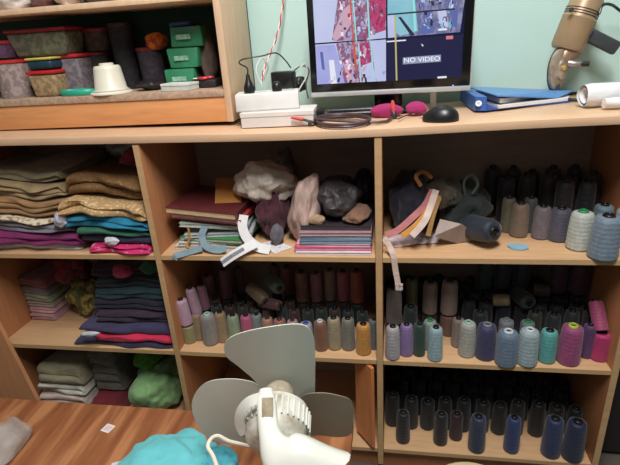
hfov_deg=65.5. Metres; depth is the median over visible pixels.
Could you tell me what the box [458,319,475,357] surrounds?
thread spool
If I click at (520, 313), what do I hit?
thread spool
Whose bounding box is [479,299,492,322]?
thread spool
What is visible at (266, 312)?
thread spool
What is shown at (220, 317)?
thread spool
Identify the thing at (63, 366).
folded cloth
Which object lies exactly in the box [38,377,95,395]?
folded cloth
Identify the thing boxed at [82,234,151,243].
folded cloth
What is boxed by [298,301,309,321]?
thread spool
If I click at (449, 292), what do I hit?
thread spool
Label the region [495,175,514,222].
thread spool
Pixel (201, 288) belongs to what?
thread spool
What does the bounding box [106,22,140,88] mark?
roll
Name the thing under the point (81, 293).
cloth
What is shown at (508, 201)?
thread spool
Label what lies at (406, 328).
thread spool
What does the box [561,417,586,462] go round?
thread spool
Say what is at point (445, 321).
thread spool
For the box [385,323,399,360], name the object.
thread spool
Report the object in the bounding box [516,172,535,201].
thread spool
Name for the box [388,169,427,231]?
bag
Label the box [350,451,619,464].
floor
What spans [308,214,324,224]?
scrap
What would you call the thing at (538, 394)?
thread spool
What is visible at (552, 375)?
thread spool
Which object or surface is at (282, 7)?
cord
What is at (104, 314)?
folded garment
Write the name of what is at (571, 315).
thread spool
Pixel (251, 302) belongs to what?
thread spool
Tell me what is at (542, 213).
thread spool
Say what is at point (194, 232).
notebook
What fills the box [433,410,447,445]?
thread spool
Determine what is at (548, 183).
thread spool
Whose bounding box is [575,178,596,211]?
thread spool
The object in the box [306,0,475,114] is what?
monitor
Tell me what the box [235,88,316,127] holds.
box
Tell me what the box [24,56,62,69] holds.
storage box
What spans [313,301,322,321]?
thread spool
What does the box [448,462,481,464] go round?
stool
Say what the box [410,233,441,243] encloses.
scrap
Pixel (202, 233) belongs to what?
ribbon
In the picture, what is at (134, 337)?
folded garment
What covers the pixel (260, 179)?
bag
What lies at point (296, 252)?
notebook
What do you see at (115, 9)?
shelf
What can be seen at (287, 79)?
power adapter
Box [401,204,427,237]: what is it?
ribbon
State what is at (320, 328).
thread spool
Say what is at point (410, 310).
thread spool
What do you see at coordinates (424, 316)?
thread spool
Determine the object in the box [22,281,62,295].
folded cloth
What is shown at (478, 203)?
bag
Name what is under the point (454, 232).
folded paper
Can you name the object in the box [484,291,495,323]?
thread spool
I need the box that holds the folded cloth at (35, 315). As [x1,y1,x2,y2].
[30,301,74,319]
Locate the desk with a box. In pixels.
[0,398,353,464]
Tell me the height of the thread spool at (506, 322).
0.102 m
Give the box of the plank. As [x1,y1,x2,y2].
[355,363,374,447]
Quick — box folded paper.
[434,219,473,242]
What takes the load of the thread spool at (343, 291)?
on the thread spool
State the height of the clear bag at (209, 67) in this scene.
0.157 m
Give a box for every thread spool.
[177,297,192,326]
[182,324,195,343]
[186,286,201,314]
[192,315,202,340]
[197,283,209,310]
[201,311,218,345]
[202,273,215,303]
[210,297,220,311]
[211,303,221,316]
[215,310,228,342]
[219,267,232,298]
[223,297,233,311]
[225,303,235,318]
[227,313,240,337]
[233,265,245,293]
[235,299,244,313]
[237,303,247,331]
[240,313,252,331]
[245,282,268,304]
[247,298,256,313]
[251,306,261,316]
[251,312,261,328]
[259,298,281,310]
[262,316,273,326]
[263,308,273,324]
[264,274,284,293]
[269,262,280,292]
[274,317,285,324]
[276,304,287,323]
[282,264,293,294]
[284,293,295,306]
[285,299,294,319]
[287,318,297,323]
[289,307,300,323]
[295,269,308,302]
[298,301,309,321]
[300,321,312,332]
[302,307,313,335]
[310,271,322,302]
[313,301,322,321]
[314,319,327,351]
[316,306,327,325]
[324,267,335,300]
[326,300,336,317]
[327,315,341,350]
[329,306,340,324]
[337,269,349,301]
[338,300,349,323]
[341,316,354,350]
[343,308,354,326]
[350,268,363,303]
[351,302,363,325]
[356,321,371,355]
[357,309,367,322]
[369,317,376,349]
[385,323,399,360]
[385,390,398,426]
[386,285,401,324]
[387,276,394,287]
[395,365,406,379]
[396,379,408,409]
[396,409,409,443]
[400,322,412,356]
[401,281,405,313]
[403,304,416,332]
[404,395,417,429]
[405,276,417,307]
[410,366,422,379]
[411,379,424,414]
[413,321,425,356]
[417,281,422,313]
[418,290,422,320]
[420,397,434,430]
[422,279,437,314]
[422,313,435,322]
[424,318,435,350]
[426,367,437,379]
[427,324,442,361]
[428,380,441,413]
[433,273,444,292]
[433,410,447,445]
[436,292,440,322]
[438,396,451,429]
[440,278,457,315]
[440,313,455,336]
[445,382,458,410]
[449,410,462,440]
[451,316,463,347]
[455,289,464,315]
[456,396,470,431]
[457,368,470,383]
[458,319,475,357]
[459,215,501,242]
[461,297,475,320]
[463,384,476,417]
[468,413,485,453]
[469,290,481,308]
[473,308,487,333]
[474,369,486,384]
[475,264,492,288]
[475,321,496,360]
[475,398,489,431]
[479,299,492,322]
[479,384,493,418]
[483,165,500,216]
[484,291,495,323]
[490,400,506,434]
[493,264,510,288]
[493,294,510,305]
[494,305,510,332]
[494,328,518,367]
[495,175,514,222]
[497,317,513,334]
[497,385,512,417]
[500,195,515,232]
[503,414,520,453]
[505,165,520,199]
[505,292,515,319]
[507,370,521,389]
[509,201,529,237]
[509,399,524,434]
[510,287,535,308]
[513,304,528,333]
[514,387,528,420]
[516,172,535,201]
[517,326,539,367]
[519,319,534,332]
[523,371,537,389]
[524,195,537,232]
[527,169,539,198]
[527,309,541,333]
[527,400,545,436]
[529,276,541,295]
[530,389,547,413]
[531,204,551,239]
[532,283,550,295]
[532,301,546,330]
[536,296,549,316]
[538,172,557,210]
[538,327,557,363]
[540,414,563,458]
[542,372,556,398]
[544,165,560,180]
[544,311,560,340]
[547,265,568,293]
[547,402,564,418]
[548,206,570,242]
[549,302,563,334]
[552,294,567,323]
[552,389,567,422]
[553,177,574,211]
[556,322,583,366]
[561,174,577,213]
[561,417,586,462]
[562,308,579,325]
[564,404,582,431]
[565,209,594,251]
[566,164,583,198]
[567,265,591,294]
[568,302,583,324]
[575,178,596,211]
[581,309,590,326]
[581,322,596,358]
[584,170,600,207]
[586,212,619,261]
[588,299,608,330]
[591,331,610,361]
[593,202,613,215]
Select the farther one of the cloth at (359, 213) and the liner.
the liner
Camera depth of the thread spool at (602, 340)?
1.30 m
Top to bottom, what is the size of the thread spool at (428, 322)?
0.100 m
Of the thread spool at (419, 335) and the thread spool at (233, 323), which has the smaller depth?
the thread spool at (419, 335)
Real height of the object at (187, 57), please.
0.052 m
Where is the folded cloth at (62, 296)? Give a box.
[27,286,70,306]
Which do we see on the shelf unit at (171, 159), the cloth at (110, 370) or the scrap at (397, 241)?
the scrap at (397, 241)
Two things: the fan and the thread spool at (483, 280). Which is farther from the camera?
the thread spool at (483, 280)
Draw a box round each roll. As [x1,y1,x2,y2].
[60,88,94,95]
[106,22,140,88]
[577,82,619,107]
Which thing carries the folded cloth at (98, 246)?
on the shelf unit at (171, 159)
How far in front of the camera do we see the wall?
1.37 m
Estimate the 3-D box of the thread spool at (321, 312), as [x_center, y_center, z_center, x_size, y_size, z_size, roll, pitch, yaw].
[0.037,0.274,1.499,0.036,0.101,0.036,-14,24,-23]
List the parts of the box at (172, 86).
lid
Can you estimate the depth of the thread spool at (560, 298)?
1.45 m
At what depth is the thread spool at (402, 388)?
1.60 m
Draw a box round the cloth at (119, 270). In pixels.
[112,264,133,277]
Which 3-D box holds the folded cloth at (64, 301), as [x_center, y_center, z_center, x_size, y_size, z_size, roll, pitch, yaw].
[-0.928,0.235,1.773,0.099,0.026,0.196,0,23,10]
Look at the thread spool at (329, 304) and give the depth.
1.54 m
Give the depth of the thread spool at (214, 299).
1.57 m
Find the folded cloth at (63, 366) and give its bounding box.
[37,349,92,384]
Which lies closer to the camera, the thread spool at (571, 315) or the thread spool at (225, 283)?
the thread spool at (571, 315)
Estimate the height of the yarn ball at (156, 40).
0.047 m
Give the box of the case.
[192,77,222,87]
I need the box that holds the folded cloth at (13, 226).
[0,221,82,232]
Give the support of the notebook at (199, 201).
on the notebook at (253, 206)
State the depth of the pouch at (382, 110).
1.25 m
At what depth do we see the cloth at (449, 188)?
1.29 m
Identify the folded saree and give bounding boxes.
[0,148,106,181]
[0,160,106,199]
[0,193,77,216]
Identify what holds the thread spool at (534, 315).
on the shelf unit at (171, 159)
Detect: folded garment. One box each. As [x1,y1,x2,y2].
[74,330,172,347]
[79,308,170,334]
[91,259,158,276]
[93,297,165,310]
[95,274,160,286]
[95,284,162,299]
[96,308,167,322]
[96,332,171,343]
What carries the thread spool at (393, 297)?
on the thread spool
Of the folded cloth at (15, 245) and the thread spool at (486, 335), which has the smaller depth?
the thread spool at (486, 335)
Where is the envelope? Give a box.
[215,178,240,202]
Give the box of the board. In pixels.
[0,321,40,400]
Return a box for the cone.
[90,62,133,95]
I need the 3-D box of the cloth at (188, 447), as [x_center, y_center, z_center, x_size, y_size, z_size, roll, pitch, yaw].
[-0.296,0.489,0.999,0.213,0.070,0.205,-13,24,-22]
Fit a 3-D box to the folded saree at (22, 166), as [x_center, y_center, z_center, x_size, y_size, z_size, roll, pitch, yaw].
[-0.857,-0.209,1.520,0.322,0.055,0.251,0,23,10]
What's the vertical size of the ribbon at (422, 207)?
0.108 m
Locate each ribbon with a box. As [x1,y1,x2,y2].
[172,245,202,260]
[198,225,226,253]
[385,189,431,237]
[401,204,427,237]
[410,189,438,237]
[414,170,432,186]
[426,195,441,235]
[462,174,478,196]
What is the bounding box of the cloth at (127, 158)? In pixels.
[119,146,135,165]
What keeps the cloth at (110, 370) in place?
on the cloth at (104, 396)
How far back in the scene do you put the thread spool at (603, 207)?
1.23 m
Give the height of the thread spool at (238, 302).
0.092 m
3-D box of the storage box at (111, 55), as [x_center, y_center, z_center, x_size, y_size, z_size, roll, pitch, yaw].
[-0.626,-0.536,1.498,0.065,0.168,0.065,0,23,10]
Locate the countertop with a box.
[0,95,619,145]
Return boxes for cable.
[238,52,290,73]
[255,57,268,85]
[291,100,397,128]
[294,65,309,97]
[296,63,307,90]
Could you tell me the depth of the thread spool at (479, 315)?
1.40 m
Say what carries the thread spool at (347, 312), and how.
on the shelf unit at (171, 159)
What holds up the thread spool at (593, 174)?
on the shelf unit at (171, 159)
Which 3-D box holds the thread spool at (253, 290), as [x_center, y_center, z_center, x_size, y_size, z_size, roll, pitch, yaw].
[-0.162,0.189,1.488,0.041,0.058,0.083,-23,29,-39]
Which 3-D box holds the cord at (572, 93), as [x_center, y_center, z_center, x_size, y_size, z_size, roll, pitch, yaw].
[0.788,-0.362,1.273,0.309,0.008,0.150,0,23,10]
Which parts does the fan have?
blade, dirty plate, blade, blade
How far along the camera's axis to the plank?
1.46 m
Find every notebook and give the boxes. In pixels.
[165,185,252,220]
[171,202,257,224]
[175,243,238,250]
[178,240,244,245]
[179,210,255,229]
[180,223,259,243]
[184,216,257,237]
[294,232,372,250]
[295,225,373,254]
[297,216,374,247]
[299,217,372,235]
[299,225,372,243]
[300,200,373,229]
[300,209,373,239]
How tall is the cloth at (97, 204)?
0.063 m
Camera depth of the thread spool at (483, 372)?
1.67 m
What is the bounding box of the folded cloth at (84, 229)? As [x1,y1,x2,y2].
[77,225,149,236]
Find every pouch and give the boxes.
[135,79,164,89]
[370,103,402,117]
[406,101,427,115]
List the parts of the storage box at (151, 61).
lid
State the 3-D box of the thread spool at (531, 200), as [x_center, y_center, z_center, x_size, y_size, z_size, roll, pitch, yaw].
[0.610,-0.052,1.338,0.036,0.104,0.036,-5,22,-2]
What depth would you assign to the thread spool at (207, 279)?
1.58 m
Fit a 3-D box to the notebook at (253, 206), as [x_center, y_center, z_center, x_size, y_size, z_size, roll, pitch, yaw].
[-0.271,-0.076,1.437,0.212,0.031,0.205,1,23,13]
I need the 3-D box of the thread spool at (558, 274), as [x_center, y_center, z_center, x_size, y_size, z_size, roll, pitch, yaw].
[0.738,0.127,1.432,0.052,0.100,0.052,-6,22,-6]
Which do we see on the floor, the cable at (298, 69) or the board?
the board
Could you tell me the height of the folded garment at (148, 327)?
0.037 m
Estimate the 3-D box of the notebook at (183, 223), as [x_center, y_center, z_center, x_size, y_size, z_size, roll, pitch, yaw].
[-0.267,-0.054,1.449,0.196,0.032,0.200,-2,22,4]
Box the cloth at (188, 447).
[118,428,214,464]
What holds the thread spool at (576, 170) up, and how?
on the shelf unit at (171, 159)
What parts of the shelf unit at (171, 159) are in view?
shelf, shelf, shelf, paper strip, shelf, shelf, shelf, panel, shelf, shelf, shelf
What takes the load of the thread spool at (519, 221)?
on the shelf unit at (171, 159)
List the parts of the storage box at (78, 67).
lid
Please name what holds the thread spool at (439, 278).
on the shelf unit at (171, 159)
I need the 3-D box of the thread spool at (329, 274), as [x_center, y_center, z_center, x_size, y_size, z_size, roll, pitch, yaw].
[0.064,0.162,1.522,0.035,0.111,0.035,14,28,36]
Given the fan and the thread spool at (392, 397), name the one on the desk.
the fan
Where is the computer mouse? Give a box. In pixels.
[398,105,458,122]
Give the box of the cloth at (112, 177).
[65,157,142,198]
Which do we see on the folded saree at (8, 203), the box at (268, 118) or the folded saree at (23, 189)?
the folded saree at (23, 189)
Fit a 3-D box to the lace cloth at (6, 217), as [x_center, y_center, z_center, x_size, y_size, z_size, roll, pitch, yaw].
[-0.849,-0.092,1.542,0.312,0.034,0.300,0,23,10]
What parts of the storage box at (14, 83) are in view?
lid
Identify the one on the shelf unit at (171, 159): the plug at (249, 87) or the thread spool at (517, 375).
the thread spool at (517, 375)
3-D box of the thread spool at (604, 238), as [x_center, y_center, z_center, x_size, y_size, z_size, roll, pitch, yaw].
[0.713,0.008,1.162,0.068,0.113,0.068,-2,22,6]
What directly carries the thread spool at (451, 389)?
on the shelf unit at (171, 159)
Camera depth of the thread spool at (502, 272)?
1.46 m
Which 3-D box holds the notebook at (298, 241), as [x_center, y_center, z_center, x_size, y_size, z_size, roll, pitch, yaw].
[0.080,-0.007,1.392,0.200,0.008,0.220,1,23,11]
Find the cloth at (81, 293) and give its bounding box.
[66,275,98,315]
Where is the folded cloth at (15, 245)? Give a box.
[0,240,92,249]
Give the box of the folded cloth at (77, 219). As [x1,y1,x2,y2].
[64,213,148,230]
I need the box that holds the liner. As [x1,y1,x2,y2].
[80,331,99,336]
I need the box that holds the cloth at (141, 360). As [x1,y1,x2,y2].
[133,353,164,368]
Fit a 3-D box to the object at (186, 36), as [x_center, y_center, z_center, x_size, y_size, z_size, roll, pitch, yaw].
[-0.337,-0.549,1.350,0.093,0.052,0.068,0,23,10]
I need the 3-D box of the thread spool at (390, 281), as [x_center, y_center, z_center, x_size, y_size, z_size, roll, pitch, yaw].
[0.283,0.197,1.643,0.042,0.104,0.042,-13,24,-22]
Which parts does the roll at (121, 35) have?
lid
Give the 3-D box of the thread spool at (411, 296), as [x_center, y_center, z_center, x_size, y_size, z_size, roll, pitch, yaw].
[0.316,0.187,1.496,0.039,0.110,0.039,-15,25,-24]
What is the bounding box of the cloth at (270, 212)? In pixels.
[255,192,289,237]
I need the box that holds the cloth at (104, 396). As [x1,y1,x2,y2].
[92,374,137,405]
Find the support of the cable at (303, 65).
on the shelf unit at (171, 159)
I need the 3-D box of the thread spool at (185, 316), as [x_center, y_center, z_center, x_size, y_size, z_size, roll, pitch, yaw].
[-0.390,0.243,1.489,0.043,0.093,0.039,-5,22,-2]
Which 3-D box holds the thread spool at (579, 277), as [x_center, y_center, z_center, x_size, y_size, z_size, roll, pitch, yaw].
[0.794,0.129,1.418,0.054,0.100,0.054,-6,22,-6]
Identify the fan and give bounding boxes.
[192,324,353,464]
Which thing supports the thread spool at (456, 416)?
on the shelf unit at (171, 159)
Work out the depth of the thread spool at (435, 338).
1.34 m
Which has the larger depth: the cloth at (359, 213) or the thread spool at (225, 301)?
the thread spool at (225, 301)
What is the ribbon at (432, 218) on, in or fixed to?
on the shelf unit at (171, 159)
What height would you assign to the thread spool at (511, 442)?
0.131 m
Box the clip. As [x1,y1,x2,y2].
[430,92,435,107]
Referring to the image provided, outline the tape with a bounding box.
[383,237,402,290]
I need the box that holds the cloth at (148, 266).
[139,260,157,273]
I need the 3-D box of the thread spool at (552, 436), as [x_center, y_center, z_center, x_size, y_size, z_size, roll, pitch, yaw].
[0.719,0.601,1.428,0.055,0.140,0.055,2,23,13]
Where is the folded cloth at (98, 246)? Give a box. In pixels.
[89,241,153,254]
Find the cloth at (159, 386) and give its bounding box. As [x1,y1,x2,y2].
[128,355,182,408]
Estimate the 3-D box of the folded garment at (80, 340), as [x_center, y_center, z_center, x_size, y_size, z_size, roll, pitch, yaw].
[-0.568,0.294,1.657,0.342,0.020,0.322,0,23,10]
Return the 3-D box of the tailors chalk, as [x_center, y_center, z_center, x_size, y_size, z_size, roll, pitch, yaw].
[0.544,0.038,1.259,0.052,0.005,0.040,0,23,10]
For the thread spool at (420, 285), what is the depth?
1.56 m
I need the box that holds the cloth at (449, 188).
[426,177,461,208]
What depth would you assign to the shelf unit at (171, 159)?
1.44 m
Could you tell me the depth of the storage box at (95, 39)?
1.42 m
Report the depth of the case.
1.33 m
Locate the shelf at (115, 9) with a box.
[0,0,212,21]
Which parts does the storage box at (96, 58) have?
lid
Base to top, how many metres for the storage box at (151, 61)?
0.114 m
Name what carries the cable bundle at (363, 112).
on the shelf unit at (171, 159)
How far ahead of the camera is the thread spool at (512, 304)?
1.48 m
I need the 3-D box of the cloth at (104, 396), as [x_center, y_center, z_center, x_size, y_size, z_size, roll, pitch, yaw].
[-0.701,0.570,1.823,0.110,0.072,0.291,0,23,10]
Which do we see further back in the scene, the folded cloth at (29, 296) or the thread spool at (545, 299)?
the folded cloth at (29, 296)
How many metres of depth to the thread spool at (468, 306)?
1.45 m
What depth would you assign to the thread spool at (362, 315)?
1.46 m
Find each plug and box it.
[244,74,254,92]
[272,81,281,90]
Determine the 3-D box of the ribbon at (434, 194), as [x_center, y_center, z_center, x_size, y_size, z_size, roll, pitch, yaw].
[0.306,-0.049,1.262,0.109,0.107,0.030,-22,29,-38]
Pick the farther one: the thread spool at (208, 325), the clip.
the thread spool at (208, 325)
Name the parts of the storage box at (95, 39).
lid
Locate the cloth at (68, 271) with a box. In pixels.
[54,259,92,284]
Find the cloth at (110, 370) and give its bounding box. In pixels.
[87,351,138,389]
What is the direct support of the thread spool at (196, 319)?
on the shelf unit at (171, 159)
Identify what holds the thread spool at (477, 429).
on the shelf unit at (171, 159)
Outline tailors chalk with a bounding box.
[507,243,528,250]
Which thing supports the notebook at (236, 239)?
on the notebook at (181, 243)
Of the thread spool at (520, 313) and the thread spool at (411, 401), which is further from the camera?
the thread spool at (411, 401)
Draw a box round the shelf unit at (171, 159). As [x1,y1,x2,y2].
[0,95,619,464]
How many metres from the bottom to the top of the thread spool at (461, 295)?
0.111 m
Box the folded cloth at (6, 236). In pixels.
[0,229,89,245]
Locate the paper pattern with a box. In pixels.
[238,214,270,254]
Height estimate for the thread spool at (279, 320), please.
0.087 m
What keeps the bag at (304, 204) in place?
on the shelf unit at (171, 159)
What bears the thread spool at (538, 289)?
on the thread spool at (540, 306)
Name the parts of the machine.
blade, adjusting knob, motor, handle, supply cord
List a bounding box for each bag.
[0,0,32,9]
[30,0,58,6]
[54,0,83,4]
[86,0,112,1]
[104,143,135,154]
[198,25,217,77]
[233,159,299,202]
[276,146,299,203]
[287,173,321,238]
[317,175,364,216]
[354,168,372,201]
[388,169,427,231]
[436,178,492,222]
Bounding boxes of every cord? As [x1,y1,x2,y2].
[185,228,198,248]
[261,0,284,82]
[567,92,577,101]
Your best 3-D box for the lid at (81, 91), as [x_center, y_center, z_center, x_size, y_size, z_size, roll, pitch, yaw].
[-0.661,-0.401,1.374,0.108,0.015,0.059,0,23,10]
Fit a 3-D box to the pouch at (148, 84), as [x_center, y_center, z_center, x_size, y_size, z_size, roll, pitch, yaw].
[-0.456,-0.423,1.377,0.084,0.030,0.070,0,23,10]
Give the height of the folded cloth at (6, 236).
0.051 m
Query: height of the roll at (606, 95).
0.054 m
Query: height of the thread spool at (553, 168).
0.154 m
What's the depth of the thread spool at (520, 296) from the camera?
1.39 m
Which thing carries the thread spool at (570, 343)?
on the shelf unit at (171, 159)
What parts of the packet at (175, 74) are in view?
printed panel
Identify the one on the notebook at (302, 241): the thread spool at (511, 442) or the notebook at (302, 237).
the notebook at (302, 237)
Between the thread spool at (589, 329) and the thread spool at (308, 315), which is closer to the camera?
the thread spool at (589, 329)
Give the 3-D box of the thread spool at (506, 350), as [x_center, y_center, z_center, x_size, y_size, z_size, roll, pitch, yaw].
[0.539,0.312,1.319,0.059,0.107,0.059,3,23,15]
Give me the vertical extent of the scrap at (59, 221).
0.045 m
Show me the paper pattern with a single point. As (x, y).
(244, 233)
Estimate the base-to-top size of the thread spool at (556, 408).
0.122 m
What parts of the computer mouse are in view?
cord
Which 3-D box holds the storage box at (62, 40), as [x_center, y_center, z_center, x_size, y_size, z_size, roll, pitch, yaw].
[-0.760,-0.552,1.398,0.193,0.073,0.106,0,23,10]
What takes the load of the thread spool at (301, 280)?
on the thread spool
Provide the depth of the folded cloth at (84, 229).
1.36 m
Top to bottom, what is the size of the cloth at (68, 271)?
0.098 m
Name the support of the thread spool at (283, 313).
on the shelf unit at (171, 159)
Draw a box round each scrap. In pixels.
[53,213,67,227]
[104,237,118,245]
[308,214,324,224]
[383,234,415,247]
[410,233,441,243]
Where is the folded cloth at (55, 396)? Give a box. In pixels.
[40,384,100,403]
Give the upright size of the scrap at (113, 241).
0.027 m
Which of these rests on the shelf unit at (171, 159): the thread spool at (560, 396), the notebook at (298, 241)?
the thread spool at (560, 396)
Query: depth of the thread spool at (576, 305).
1.40 m
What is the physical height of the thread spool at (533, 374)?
0.126 m
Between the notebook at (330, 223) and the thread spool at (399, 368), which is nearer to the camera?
the notebook at (330, 223)
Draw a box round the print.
[103,425,111,430]
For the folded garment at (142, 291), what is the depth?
1.52 m
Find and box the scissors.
[193,76,213,79]
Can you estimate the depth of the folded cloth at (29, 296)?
1.67 m
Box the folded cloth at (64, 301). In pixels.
[29,297,67,312]
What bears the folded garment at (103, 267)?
on the folded garment at (150, 280)
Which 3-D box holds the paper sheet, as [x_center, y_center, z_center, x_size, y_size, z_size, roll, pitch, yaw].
[-0.098,0.037,1.368,0.061,0.001,0.090,-19,27,-32]
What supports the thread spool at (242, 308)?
on the shelf unit at (171, 159)
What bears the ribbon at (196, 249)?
hanging from the shelf unit at (171, 159)
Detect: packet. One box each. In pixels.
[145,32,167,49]
[164,67,201,82]
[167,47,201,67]
[169,21,195,26]
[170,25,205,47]
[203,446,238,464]
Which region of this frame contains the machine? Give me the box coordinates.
[547,0,619,96]
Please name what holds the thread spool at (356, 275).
on the thread spool at (355, 307)
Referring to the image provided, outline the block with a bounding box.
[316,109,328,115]
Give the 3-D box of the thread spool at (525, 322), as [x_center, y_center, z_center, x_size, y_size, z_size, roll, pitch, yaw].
[0.616,0.290,1.372,0.040,0.097,0.040,14,28,36]
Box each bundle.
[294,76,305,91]
[327,111,369,117]
[329,106,374,112]
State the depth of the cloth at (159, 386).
1.66 m
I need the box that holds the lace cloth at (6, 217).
[0,213,70,225]
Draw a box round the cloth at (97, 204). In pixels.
[58,192,146,220]
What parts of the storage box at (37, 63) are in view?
lid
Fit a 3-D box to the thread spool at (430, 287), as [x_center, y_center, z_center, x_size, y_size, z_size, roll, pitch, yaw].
[0.365,0.194,1.463,0.044,0.111,0.044,-20,27,-34]
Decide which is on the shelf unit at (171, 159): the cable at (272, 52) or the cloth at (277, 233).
the cloth at (277, 233)
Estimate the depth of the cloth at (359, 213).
1.29 m
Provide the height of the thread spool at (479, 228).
0.079 m
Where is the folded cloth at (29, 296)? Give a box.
[24,283,71,301]
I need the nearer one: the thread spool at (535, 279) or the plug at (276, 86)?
the plug at (276, 86)
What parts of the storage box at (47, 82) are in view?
lid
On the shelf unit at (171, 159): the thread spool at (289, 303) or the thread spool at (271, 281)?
the thread spool at (289, 303)
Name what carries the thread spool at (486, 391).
on the shelf unit at (171, 159)
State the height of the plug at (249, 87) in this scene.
0.046 m
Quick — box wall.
[247,0,619,108]
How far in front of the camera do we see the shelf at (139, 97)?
1.32 m
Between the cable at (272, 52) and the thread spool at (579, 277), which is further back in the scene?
the thread spool at (579, 277)
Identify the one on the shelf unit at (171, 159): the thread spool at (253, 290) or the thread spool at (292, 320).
the thread spool at (292, 320)
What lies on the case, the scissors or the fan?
the scissors
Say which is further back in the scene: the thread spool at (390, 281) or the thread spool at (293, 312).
the thread spool at (390, 281)
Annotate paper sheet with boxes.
[262,241,292,253]
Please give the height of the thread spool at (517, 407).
0.126 m
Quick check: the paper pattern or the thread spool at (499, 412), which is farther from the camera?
the thread spool at (499, 412)
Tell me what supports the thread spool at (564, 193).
on the shelf unit at (171, 159)
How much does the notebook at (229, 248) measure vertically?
0.011 m
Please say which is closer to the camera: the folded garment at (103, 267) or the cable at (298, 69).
the cable at (298, 69)
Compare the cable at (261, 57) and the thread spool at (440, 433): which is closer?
the cable at (261, 57)
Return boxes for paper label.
[100,424,114,432]
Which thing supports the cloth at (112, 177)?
on the cloth at (97, 204)
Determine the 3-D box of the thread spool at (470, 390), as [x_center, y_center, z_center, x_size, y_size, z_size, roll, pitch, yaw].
[0.530,0.554,1.597,0.046,0.121,0.046,0,23,9]
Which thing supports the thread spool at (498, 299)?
on the thread spool at (501, 311)
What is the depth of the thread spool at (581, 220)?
1.20 m
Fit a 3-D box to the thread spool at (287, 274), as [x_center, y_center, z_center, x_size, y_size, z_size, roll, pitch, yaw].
[-0.075,0.158,1.627,0.038,0.107,0.038,-19,27,-32]
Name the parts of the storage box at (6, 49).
lid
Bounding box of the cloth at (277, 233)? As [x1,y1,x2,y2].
[270,223,283,245]
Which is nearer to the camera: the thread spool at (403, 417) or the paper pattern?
the paper pattern
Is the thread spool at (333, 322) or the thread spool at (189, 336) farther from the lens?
the thread spool at (189, 336)
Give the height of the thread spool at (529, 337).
0.111 m
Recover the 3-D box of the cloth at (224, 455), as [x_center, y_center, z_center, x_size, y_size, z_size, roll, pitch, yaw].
[-0.199,0.489,1.011,0.100,0.048,0.102,0,23,10]
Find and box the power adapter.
[271,70,296,88]
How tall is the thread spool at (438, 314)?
0.100 m
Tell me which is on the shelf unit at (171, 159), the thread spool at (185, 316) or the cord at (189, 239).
the cord at (189, 239)
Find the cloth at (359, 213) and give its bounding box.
[342,203,370,223]
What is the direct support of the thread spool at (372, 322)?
on the shelf unit at (171, 159)
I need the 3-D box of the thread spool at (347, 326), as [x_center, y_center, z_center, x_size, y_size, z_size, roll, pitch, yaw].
[0.113,0.296,1.426,0.041,0.108,0.041,-20,27,-34]
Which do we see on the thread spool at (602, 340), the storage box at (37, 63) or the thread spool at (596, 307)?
the thread spool at (596, 307)
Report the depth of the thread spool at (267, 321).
1.46 m
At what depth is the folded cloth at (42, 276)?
1.67 m
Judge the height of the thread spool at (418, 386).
0.129 m
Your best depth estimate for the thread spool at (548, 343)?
1.30 m
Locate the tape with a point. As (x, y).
(398, 285)
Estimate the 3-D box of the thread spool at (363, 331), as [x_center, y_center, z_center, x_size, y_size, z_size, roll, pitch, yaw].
[0.156,0.305,1.404,0.046,0.102,0.046,15,29,38]
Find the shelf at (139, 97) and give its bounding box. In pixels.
[0,85,223,106]
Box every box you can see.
[0,40,17,57]
[0,59,35,98]
[3,26,84,57]
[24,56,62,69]
[25,69,67,96]
[47,53,94,88]
[81,27,111,50]
[86,51,110,69]
[97,50,115,64]
[135,47,166,82]
[160,81,198,90]
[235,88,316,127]
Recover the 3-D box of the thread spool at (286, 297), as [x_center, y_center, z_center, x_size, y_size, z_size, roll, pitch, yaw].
[-0.070,0.237,1.659,0.037,0.063,0.037,10,26,31]
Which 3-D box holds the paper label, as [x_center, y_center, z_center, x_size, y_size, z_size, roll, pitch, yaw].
[-0.487,0.472,1.162,0.025,0.001,0.024,6,24,23]
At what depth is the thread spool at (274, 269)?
1.61 m
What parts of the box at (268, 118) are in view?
power strip, trim, lid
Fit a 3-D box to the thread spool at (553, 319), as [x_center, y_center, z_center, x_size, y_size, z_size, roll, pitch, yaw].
[0.699,0.274,1.390,0.042,0.102,0.042,12,27,33]
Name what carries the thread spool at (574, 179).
on the shelf unit at (171, 159)
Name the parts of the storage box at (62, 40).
lid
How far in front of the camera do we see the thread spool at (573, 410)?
1.47 m
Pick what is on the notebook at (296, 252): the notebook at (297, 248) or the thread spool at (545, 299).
the notebook at (297, 248)
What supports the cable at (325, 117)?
on the shelf unit at (171, 159)
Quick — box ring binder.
[460,86,572,110]
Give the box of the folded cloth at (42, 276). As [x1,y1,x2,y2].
[19,259,56,287]

